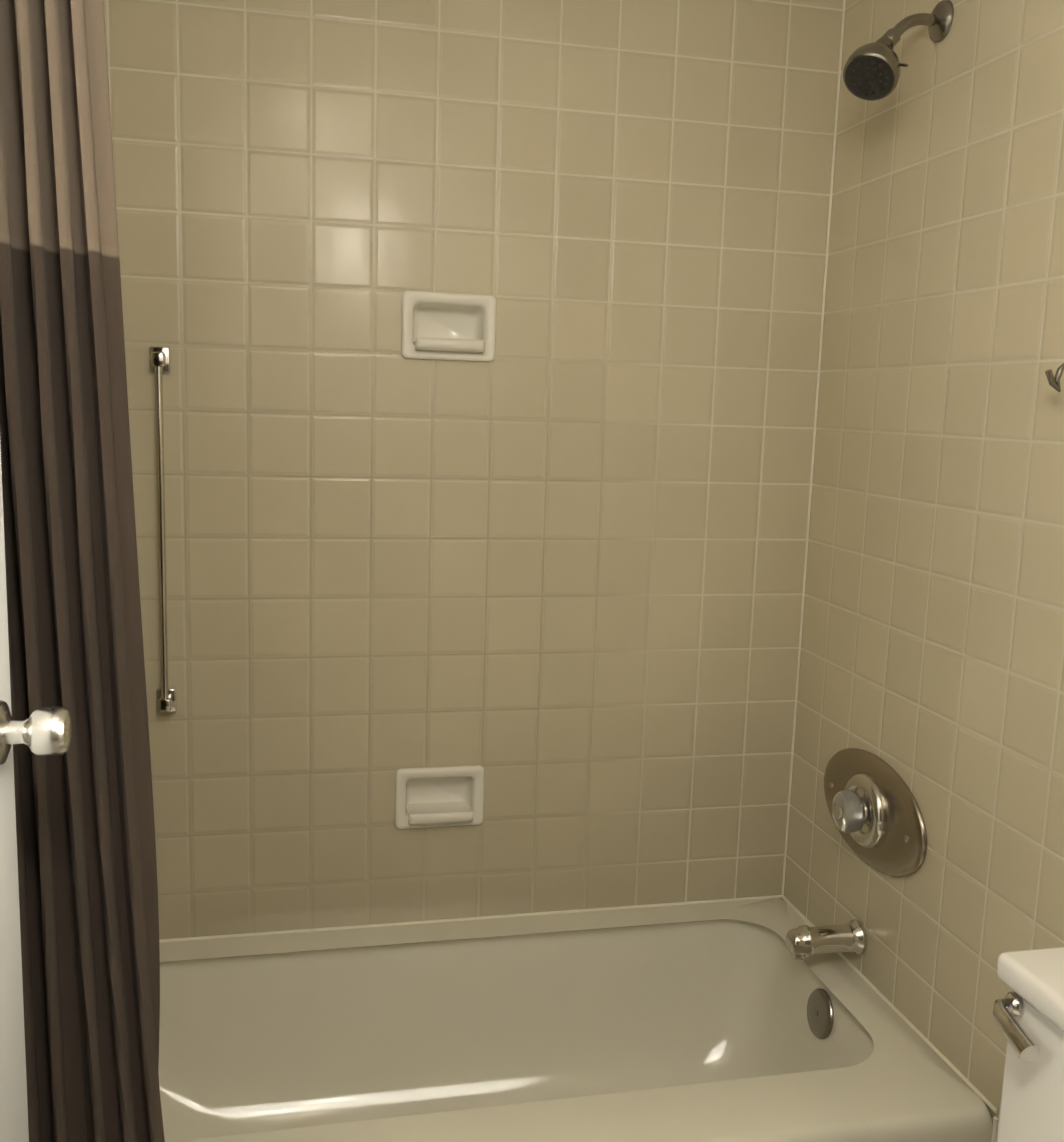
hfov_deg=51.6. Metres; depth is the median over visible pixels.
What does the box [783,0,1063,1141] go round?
wall
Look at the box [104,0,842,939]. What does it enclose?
wall
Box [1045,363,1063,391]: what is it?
hook
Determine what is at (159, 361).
grab rail
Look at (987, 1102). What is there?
caulk
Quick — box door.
[0,444,71,1141]
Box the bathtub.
[158,898,992,1141]
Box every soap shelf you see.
[395,765,484,828]
[401,291,496,361]
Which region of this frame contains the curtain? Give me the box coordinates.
[0,0,164,1141]
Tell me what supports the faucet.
attached to the wall at (931, 670)
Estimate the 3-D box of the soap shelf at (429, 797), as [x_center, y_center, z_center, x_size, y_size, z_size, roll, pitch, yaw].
[-0.178,0.432,2.117,0.170,0.118,0.080,0,9,-13]
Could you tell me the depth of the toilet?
1.21 m
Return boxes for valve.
[824,748,927,876]
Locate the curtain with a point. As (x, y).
(87, 884)
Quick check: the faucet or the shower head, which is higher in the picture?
the shower head
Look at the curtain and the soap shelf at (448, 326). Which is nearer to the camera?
the curtain
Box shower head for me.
[843,0,953,100]
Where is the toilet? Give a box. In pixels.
[993,947,1063,1141]
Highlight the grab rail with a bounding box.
[149,346,176,712]
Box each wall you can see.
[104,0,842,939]
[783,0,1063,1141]
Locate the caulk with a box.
[159,0,997,1141]
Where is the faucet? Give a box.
[785,919,867,959]
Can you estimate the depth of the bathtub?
2.05 m
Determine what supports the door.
in the wall
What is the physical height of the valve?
0.188 m

